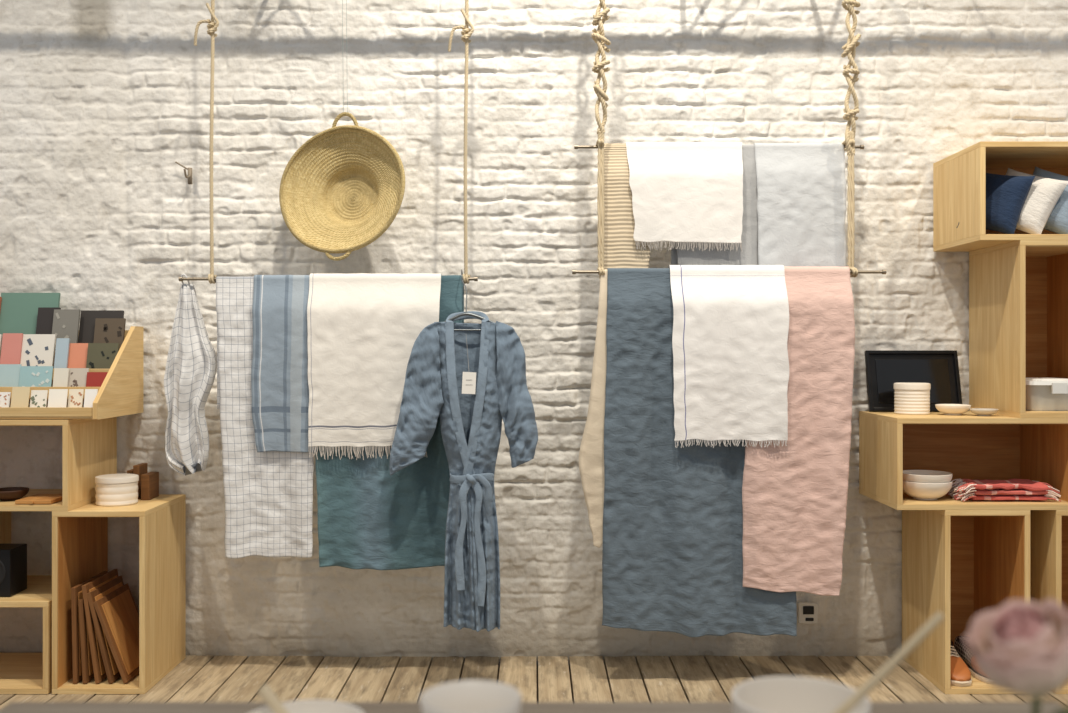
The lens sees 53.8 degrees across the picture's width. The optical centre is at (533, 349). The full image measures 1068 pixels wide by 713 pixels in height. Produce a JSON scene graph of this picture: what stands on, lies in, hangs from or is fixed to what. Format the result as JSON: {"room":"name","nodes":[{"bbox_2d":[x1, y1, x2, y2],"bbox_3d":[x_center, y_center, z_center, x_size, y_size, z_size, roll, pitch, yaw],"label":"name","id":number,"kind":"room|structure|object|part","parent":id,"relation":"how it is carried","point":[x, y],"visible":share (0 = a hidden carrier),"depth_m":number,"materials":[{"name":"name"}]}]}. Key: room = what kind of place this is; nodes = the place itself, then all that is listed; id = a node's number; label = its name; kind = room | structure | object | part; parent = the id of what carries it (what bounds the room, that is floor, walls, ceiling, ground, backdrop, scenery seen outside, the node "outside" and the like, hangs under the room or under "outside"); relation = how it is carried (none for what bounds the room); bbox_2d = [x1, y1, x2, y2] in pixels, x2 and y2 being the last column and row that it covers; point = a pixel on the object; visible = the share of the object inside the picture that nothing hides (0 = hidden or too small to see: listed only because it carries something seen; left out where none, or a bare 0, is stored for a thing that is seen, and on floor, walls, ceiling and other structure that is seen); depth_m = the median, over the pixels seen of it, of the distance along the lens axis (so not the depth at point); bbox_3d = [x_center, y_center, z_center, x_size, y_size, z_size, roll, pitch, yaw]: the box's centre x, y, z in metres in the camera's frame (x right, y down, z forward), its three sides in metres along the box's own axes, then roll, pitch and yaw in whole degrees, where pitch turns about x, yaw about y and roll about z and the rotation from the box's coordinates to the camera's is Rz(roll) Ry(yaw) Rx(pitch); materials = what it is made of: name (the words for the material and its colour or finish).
{"room":"home goods shop","nodes":[
{"label":"home goods shop","id":0,"kind":"room"},
{"bbox_2d":[0,0,1067,661],"bbox_3d":[0.000,-0.353,3.911,6.000,3.020,0.042,0,0,0],"label":"wall","id":1,"kind":"structure","parent":0,"point":[100,100],"depth_m":3.91,"materials":[{"name":"brick"}]},
{"bbox_2d":[175,162,191,183],"bbox_3d":[-1.292,-0.654,3.859,0.059,0.083,0.068,0,0,0],"label":"wall hook","id":2,"kind":"object","parent":1,"relation":"attached to","point":[189,176],"visible":1,"depth_m":3.88,"materials":[{"name":"metal"}]},
{"bbox_2d":[798,603,817,622],"bbox_3d":[1.010,0.969,3.878,0.070,0.075,0.016,0,0,0],"label":"power outlet","id":3,"kind":"object","parent":1,"relation":"attached to","point":[807,612],"visible":1,"depth_m":3.87,"materials":[{"name":"plastic"}]},
{"bbox_3d":[0.000,-1.550,3.768,5.800,0.325,0.276,0,0,0],"label":"pipe rail","id":4,"kind":"object","parent":1,"relation":"attached to","visible":0},
{"bbox_2d":[194,0,218,283],"bbox_3d":[-1.133,-0.830,3.649,0.093,1.201,0.040,0,0,3],"label":"rope","id":5,"kind":"object","parent":4,"relation":"hanging from","point":[212,25],"visible":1,"depth_m":3.65,"materials":[{"name":"fabric"}]},
{"bbox_2d":[179,277,477,280],"bbox_3d":[-0.712,-0.246,3.650,1.035,0.016,0.016,0,0,0],"label":"hanging rail","id":6,"kind":"object","parent":5,"relation":"hanging from","point":[180,278],"visible":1,"depth_m":3.65,"materials":[{"name":"wood"}]},
{"bbox_2d":[164,274,216,475],"bbox_3d":[-1.198,0.088,3.673,0.174,0.703,0.116,0,0,0],"label":"checked cloth","id":7,"kind":"object","parent":6,"relation":"hanging from","point":[191,365],"visible":1,"depth_m":3.65,"materials":[{"name":"fabric"}]},
{"bbox_2d":[216,276,313,557],"bbox_3d":[-0.923,0.231,3.636,0.356,0.972,0.052,0,0,0],"label":"tea towel","id":8,"kind":"object","parent":6,"relation":"hanging from","point":[268,495],"visible":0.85,"depth_m":3.63,"materials":[{"name":"fabric"}]},
{"bbox_2d":[251,275,317,452],"bbox_3d":[-0.849,0.046,3.638,0.245,0.613,0.078,0,0,0],"label":"towel","id":9,"kind":"object","parent":6,"relation":"hanging from","point":[279,370],"visible":0.91,"depth_m":3.61,"materials":[{"name":"blue fabric"}]},
{"bbox_2d":[307,273,441,459],"bbox_3d":[-0.548,0.055,3.634,0.454,0.642,0.110,0,0,0],"label":"towel","id":10,"kind":"object","parent":6,"relation":"hanging from","point":[364,328],"visible":0.85,"depth_m":3.59,"materials":[{"name":"white fabric"}]},
{"bbox_2d":[315,275,463,569],"bbox_3d":[-0.497,0.248,3.634,0.506,1.015,0.078,0,0,0],"label":"towel","id":11,"kind":"object","parent":6,"relation":"hanging from","point":[369,517],"visible":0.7,"depth_m":3.62,"materials":[{"name":"teal fabric"}]},
{"bbox_2d":[389,269,537,631],"bbox_3d":[-0.235,0.329,3.566,0.496,1.206,0.220,0,0,0],"label":"robe","id":12,"kind":"object","parent":6,"relation":"hanging from","point":[473,375],"visible":1,"depth_m":3.50,"materials":[{"name":"fabric"}]},
{"bbox_3d":[-0.218,0.419,3.550,0.235,1.026,0.030,0,0,0],"label":"panel","id":13,"kind":"part","parent":12,"relation":"part of","materials":[{"name":"blue fabric"}]},
{"bbox_2d":[279,0,404,260],"bbox_3d":[-0.665,-0.862,3.750,0.469,1.101,0.185,0,0,17],"label":"straw basket","id":14,"kind":"object","parent":4,"relation":"hanging from","point":[343,188],"visible":1,"depth_m":3.76,"materials":[{"name":"wicker"}]},
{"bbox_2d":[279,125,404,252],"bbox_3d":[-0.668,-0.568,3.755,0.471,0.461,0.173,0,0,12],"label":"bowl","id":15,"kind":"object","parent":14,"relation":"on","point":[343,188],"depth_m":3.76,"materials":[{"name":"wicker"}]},
{"bbox_2d":[448,0,473,283],"bbox_3d":[-0.252,-0.830,3.649,0.093,1.201,0.040,0,0,3],"label":"rope","id":16,"kind":"object","parent":4,"relation":"hanging from","point":[466,31],"visible":1,"depth_m":3.64,"materials":[{"name":"fabric"}]},
{"bbox_2d":[591,0,610,276],"bbox_3d":[0.232,-0.842,3.665,0.068,1.183,0.146,0,0,0],"label":"rope","id":17,"kind":"object","parent":4,"relation":"hanging from","point":[598,35],"visible":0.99,"depth_m":3.64,"materials":[{"name":"fabric"}]},
{"bbox_2d":[841,0,860,276],"bbox_3d":[1.102,-0.841,3.664,0.067,1.182,0.146,0,0,12],"label":"rope","id":18,"kind":"object","parent":4,"relation":"hanging from","point":[852,43],"visible":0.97,"depth_m":3.64,"materials":[{"name":"fabric"}]},
{"bbox_2d":[574,145,863,148],"bbox_3d":[0.654,-0.717,3.720,1.022,0.016,0.016,0,0,0],"label":"hanging rail","id":19,"kind":"object","parent":18,"relation":"hanging from","point":[575,146],"visible":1,"depth_m":3.71,"materials":[{"name":"metal"}]},
{"bbox_2d":[598,143,649,278],"bbox_3d":[0.321,-0.452,3.711,0.187,0.557,0.064,0,0,0],"label":"blanket","id":20,"kind":"object","parent":19,"relation":"hanging from","point":[621,251],"visible":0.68,"depth_m":3.69,"materials":[{"name":"beige fabric"}]},
{"bbox_2d":[626,142,742,250],"bbox_3d":[0.528,-0.539,3.709,0.408,0.393,0.095,0,0,0],"label":"towel","id":21,"kind":"object","parent":19,"relation":"hanging from","point":[683,192],"visible":0.99,"depth_m":3.67,"materials":[{"name":"fabric"}]},
{"bbox_2d":[671,144,757,264],"bbox_3d":[0.640,-0.466,3.714,0.310,0.521,0.036,0,0,0],"label":"linen towel","id":22,"kind":"object","parent":19,"relation":"hanging from","point":[748,255],"visible":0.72,"depth_m":3.70,"materials":[{"name":"white fabric"}]},
{"bbox_2d":[754,143,846,266],"bbox_3d":[0.935,-0.466,3.710,0.317,0.531,0.072,0,0,0],"label":"throw","id":23,"kind":"object","parent":19,"relation":"hanging from","point":[802,188],"visible":0.91,"depth_m":3.68,"materials":[{"name":"white fabric"}]},
{"bbox_2d":[572,270,886,273],"bbox_3d":[0.668,-0.267,3.610,1.075,0.016,0.016,0,0,0],"label":"hanging rail","id":24,"kind":"object","parent":18,"relation":"hanging from","point":[573,271],"visible":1,"depth_m":3.60,"materials":[{"name":"metal"}]},
{"bbox_2d":[579,269,607,547],"bbox_3d":[0.258,0.199,3.601,0.212,0.952,0.041,0,0,0],"label":"throw","id":25,"kind":"object","parent":24,"relation":"hanging from","point":[591,453],"visible":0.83,"depth_m":3.59,"materials":[{"name":"beige fabric"}]},
{"bbox_2d":[602,268,796,636],"bbox_3d":[0.561,0.345,3.591,0.662,1.252,0.084,0,0,0],"label":"throw","id":26,"kind":"object","parent":24,"relation":"hanging from","point":[672,552],"visible":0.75,"depth_m":3.57,"materials":[{"name":"blue fabric"}]},
{"bbox_2d":[669,265,788,447],"bbox_3d":[0.660,0.019,3.592,0.392,0.621,0.137,0,0,0],"label":"striped towel","id":27,"kind":"object","parent":24,"relation":"hanging from","point":[731,322],"visible":1,"depth_m":3.54,"materials":[{"name":"white fabric"}]},
{"bbox_2d":[742,266,854,595],"bbox_3d":[0.894,0.272,3.590,0.377,1.118,0.115,0,0,0],"label":"towel","id":28,"kind":"object","parent":24,"relation":"hanging from","point":[794,495],"visible":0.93,"depth_m":3.55,"materials":[{"name":"pink fabric"}]},
{"bbox_2d":[0,655,1067,709],"bbox_3d":[0.056,1.162,1.400,6.113,0.050,5.100,0,0,0],"label":"floor","id":29,"kind":"structure","parent":0,"point":[207,678],"depth_m":3.64,"materials":[{"name":"brown wood"}]},
{"bbox_2d":[0,575,51,693],"bbox_3d":[-1.907,0.985,3.683,0.605,0.305,0.410,0,0,0],"label":"shelf","id":30,"kind":"object","parent":29,"relation":"on","point":[20,673],"visible":0.45,"depth_m":3.55,"materials":[{"name":"brown wood"}]},
{"bbox_2d":[0,511,10,543],"bbox_3d":[-2.070,0.682,3.683,0.280,0.299,0.410,0,0,0],"label":"shelf","id":31,"kind":"object","parent":30,"relation":"on","point":[5,516],"visible":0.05,"depth_m":3.85,"materials":[{"name":"brown wood"}]},
{"bbox_2d":[0,417,116,510],"bbox_3d":[-1.845,0.382,3.683,0.610,0.302,0.410,0,0,0],"label":"shelf","id":32,"kind":"object","parent":31,"relation":"on","point":[89,446],"visible":0.73,"depth_m":3.58,"materials":[{"name":"brown wood"}]},
{"bbox_2d":[0,487,28,500],"bbox_3d":[-1.792,0.493,3.600,0.120,0.036,0.120,0,0,0],"label":"wooden bowl","id":33,"kind":"object","parent":32,"relation":"on","point":[6,493],"visible":1,"depth_m":3.57,"materials":[{"name":"brown wood"}]},
{"bbox_2d":[15,494,61,503],"bbox_3d":[-1.661,0.504,3.565,0.120,0.012,0.170,0,0,0],"label":"cutting board","id":34,"kind":"object","parent":32,"relation":"on","point":[38,498],"visible":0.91,"depth_m":3.51,"materials":[{"name":"brown wood"}]},
{"bbox_2d":[0,293,142,419],"bbox_3d":[-1.780,0.010,3.679,0.680,0.440,0.409,0,0,0],"label":"display","id":35,"kind":"object","parent":32,"relation":"on","point":[52,366],"visible":1,"depth_m":3.71,"materials":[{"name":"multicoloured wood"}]},
{"bbox_2d":[0,293,125,368],"bbox_3d":[-1.775,-0.055,3.780,0.624,0.311,0.195,0,0,0],"label":"books","id":36,"kind":"object","parent":35,"relation":"on","point":[35,331],"depth_m":3.80,"materials":[{"name":"multicoloured paper"}]},
{"bbox_2d":[0,544,26,596],"bbox_3d":[-1.830,0.751,3.598,0.140,0.158,0.124,0,0,0],"label":"speaker","id":37,"kind":"object","parent":30,"relation":"on","point":[13,557],"visible":1,"depth_m":3.56},
{"bbox_2d":[52,494,185,693],"bbox_3d":[-1.440,0.835,3.683,0.307,0.604,0.410,0,0,0],"label":"wooden crate shelf","id":38,"kind":"object","parent":29,"relation":"on","point":[79,535],"visible":0.76,"depth_m":3.57,"materials":[{"name":"beige wood"}]},
{"bbox_2d":[71,569,138,683],"bbox_3d":[-1.451,0.950,3.650,0.189,0.329,0.270,0,0,0],"label":"wooden boards","id":39,"kind":"object","parent":38,"relation":"in","point":[105,614],"visible":0.89,"depth_m":3.54,"materials":[{"name":"brown wood"}]},
{"bbox_2d":[95,473,138,505],"bbox_3d":[-1.445,0.484,3.650,0.142,0.097,0.142,0,0,0],"label":"lidded jar","id":40,"kind":"object","parent":38,"relation":"on","point":[121,489],"visible":1,"depth_m":3.60,"materials":[{"name":"ceramic"}]},
{"bbox_2d":[127,463,158,499],"bbox_3d":[-1.412,0.472,3.787,0.097,0.120,0.115,0,0,0],"label":"wooden blocks","id":41,"kind":"object","parent":38,"relation":"on","point":[148,483],"depth_m":3.76},
{"bbox_2d":[0,702,1063,712],"bbox_3d":[0.000,0.777,0.830,1.240,0.720,0.838,0,0,0],"label":"wooden table","id":42,"kind":"object","parent":29,"relation":"on","point":[13,707],"visible":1,"depth_m":1.23,"materials":[{"name":"brown wood"}]},
{"bbox_2d":[251,700,363,712],"bbox_3d":[-0.231,0.393,1.050,0.126,0.047,0.126,0,0,0],"label":"ceramic bowl","id":43,"kind":"object","parent":42,"relation":"on","point":[300,706],"visible":0.88,"depth_m":1.10,"materials":[{"name":"white ceramic"}]},
{"bbox_2d":[257,684,287,712],"bbox_3d":[-0.250,0.371,1.061,0.066,0.065,0.009,0,0,18],"label":"wooden spoon","id":44,"kind":"object","parent":43,"relation":"in","point":[265,692],"visible":1,"depth_m":1.06,"materials":[{"name":"brown wood"}]},
{"bbox_2d":[419,680,521,712],"bbox_3d":[-0.057,0.365,0.960,0.091,0.101,0.091,0,0,-45],"label":"ceramic cup","id":45,"kind":"object","parent":42,"relation":"on","point":[468,696],"visible":1,"depth_m":0.99,"materials":[{"name":"white ceramic"}]},
{"bbox_2d":[732,676,870,712],"bbox_3d":[0.253,0.372,1.000,0.128,0.087,0.128,0,0,0],"label":"ceramic bowl","id":46,"kind":"object","parent":42,"relation":"on","point":[777,694],"visible":0.92,"depth_m":1.05,"materials":[{"name":"white ceramic"}]},
{"bbox_2d":[833,612,943,712],"bbox_3d":[0.282,0.320,0.963,0.171,0.176,0.033,0,0,32],"label":"wooden spoon","id":47,"kind":"object","parent":46,"relation":"in","point":[938,617],"visible":1,"depth_m":0.95,"materials":[{"name":"brown wood"}]},
{"bbox_2d":[963,599,1067,712],"bbox_3d":[0.352,0.298,0.748,0.083,0.236,0.077,0,0,0],"label":"rose","id":48,"kind":"object","parent":42,"relation":"on","point":[1020,647],"visible":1,"depth_m":0.73,"materials":[{"name":"pink plant"}]},
{"bbox_2d":[902,510,1029,693],"bbox_3d":[1.499,0.833,3.683,0.282,0.608,0.410,0,0,0],"label":"shelf","id":49,"kind":"object","parent":29,"relation":"on","point":[959,565],"visible":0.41,"depth_m":3.67,"materials":[{"name":"brown wood"}]},
{"bbox_2d":[859,411,1067,509],"bbox_3d":[1.505,0.377,3.683,0.610,0.304,0.410,0,0,0],"label":"shelf","id":50,"kind":"object","parent":49,"relation":"on","point":[968,445],"visible":0.67,"depth_m":3.74,"materials":[{"name":"brown wood"}]},
{"bbox_2d":[894,382,930,414],"bbox_3d":[1.328,0.170,3.700,0.123,0.109,0.123,0,0,0],"label":"lidded jar","id":51,"kind":"object","parent":50,"relation":"on","point":[910,398],"visible":1,"depth_m":3.65,"materials":[{"name":"ceramic"}]},
{"bbox_2d":[865,350,961,411],"bbox_3d":[1.382,0.113,3.837,0.335,0.222,0.070,0,0,0],"label":"serving tray","id":52,"kind":"object","parent":50,"relation":"on","point":[884,368],"visible":0.8,"depth_m":3.84,"materials":[{"name":"plastic"}]},
{"bbox_2d":[903,470,952,499],"bbox_3d":[1.337,0.464,3.600,0.176,0.089,0.176,0,0,0],"label":"bowls","id":53,"kind":"object","parent":50,"relation":"on","point":[918,484],"visible":0.93,"depth_m":3.54,"materials":[{"name":"white ceramic"}]},
{"bbox_2d":[935,404,970,414],"bbox_3d":[1.452,0.207,3.650,0.116,0.035,0.116,0,0,0],"label":"bowl","id":54,"kind":"object","parent":50,"relation":"on","point":[947,409],"visible":1,"depth_m":3.61,"materials":[{"name":"white ceramic"}]},
{"bbox_2d":[970,408,998,415],"bbox_3d":[1.538,0.213,3.600,0.092,0.023,0.092,0,0,0],"label":"bowl","id":55,"kind":"object","parent":50,"relation":"on","point":[979,411],"visible":1,"depth_m":3.58,"materials":[{"name":"grey ceramic"}]},
{"bbox_2d":[946,478,1060,501],"bbox_3d":[1.595,0.475,3.591,0.344,0.065,0.180,0,0,0],"label":"scarf","id":56,"kind":"object","parent":50,"relation":"in","point":[963,489],"visible":0.99,"depth_m":3.53,"materials":[{"name":"fabric"}]},
{"bbox_2d":[969,240,1067,417],"bbox_3d":[1.758,-0.069,3.683,0.304,0.588,0.410,0,0,0],"label":"shelf","id":57,"kind":"object","parent":50,"relation":"on","point":[1018,290],"visible":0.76,"depth_m":3.73,"materials":[{"name":"brown wood"}]},
{"bbox_2d":[933,141,1067,251],"bbox_3d":[1.782,-0.526,3.683,0.616,0.326,0.410,0,0,0],"label":"shelf","id":58,"kind":"object","parent":57,"relation":"on","point":[959,179],"visible":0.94,"depth_m":3.63,"materials":[{"name":"brown wood"}]},
{"bbox_2d":[957,173,1034,233],"bbox_3d":[1.572,-0.503,3.590,0.112,0.248,0.250,0,0,-38],"label":"throw pillow","id":59,"kind":"object","parent":58,"relation":"on","point":[1006,195],"visible":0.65,"depth_m":3.52,"materials":[{"name":"blue fabric"}]},
{"bbox_2d":[1006,168,1067,233],"bbox_3d":[1.665,-0.503,3.580,0.121,0.262,0.270,0,0,-38],"label":"throw pillow","id":60,"kind":"object","parent":58,"relation":"on","point":[1044,193],"visible":0.51,"depth_m":3.51,"materials":[{"name":"beige fabric"}]},
{"bbox_2d":[1033,166,1067,233],"bbox_3d":[1.772,-0.503,3.590,0.288,0.273,0.122,0,0,43],"label":"throw pillow","id":61,"kind":"object","parent":58,"relation":"in","point":[1057,222],"visible":0.32,"depth_m":3.54,"materials":[{"name":"blue fabric"}]},
{"bbox_2d":[1026,377,1067,410],"bbox_3d":[1.745,0.150,3.626,0.215,0.106,0.269,0,0,0],"label":"plastic storage container","id":62,"kind":"object","parent":57,"relation":"in","point":[1042,394],"visible":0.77,"depth_m":3.52,"materials":[{"name":"white plastic"}]},
{"bbox_2d":[950,636,989,686],"bbox_3d":[1.487,1.069,3.638,0.215,0.092,0.308,0,0,0],"label":"shoes","id":63,"kind":"object","parent":49,"relation":"in","point":[962,667],"visible":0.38,"depth_m":3.58,"materials":[{"name":"orange leather"}]},
{"bbox_2d":[1030,510,1067,693],"bbox_3d":[1.873,0.833,3.683,0.295,0.608,0.410,0,0,0],"label":"shelf","id":64,"kind":"object","parent":29,"relation":"on","point":[1048,528],"visible":0.29,"depth_m":3.56,"materials":[{"name":"brown wood"}]}
]}

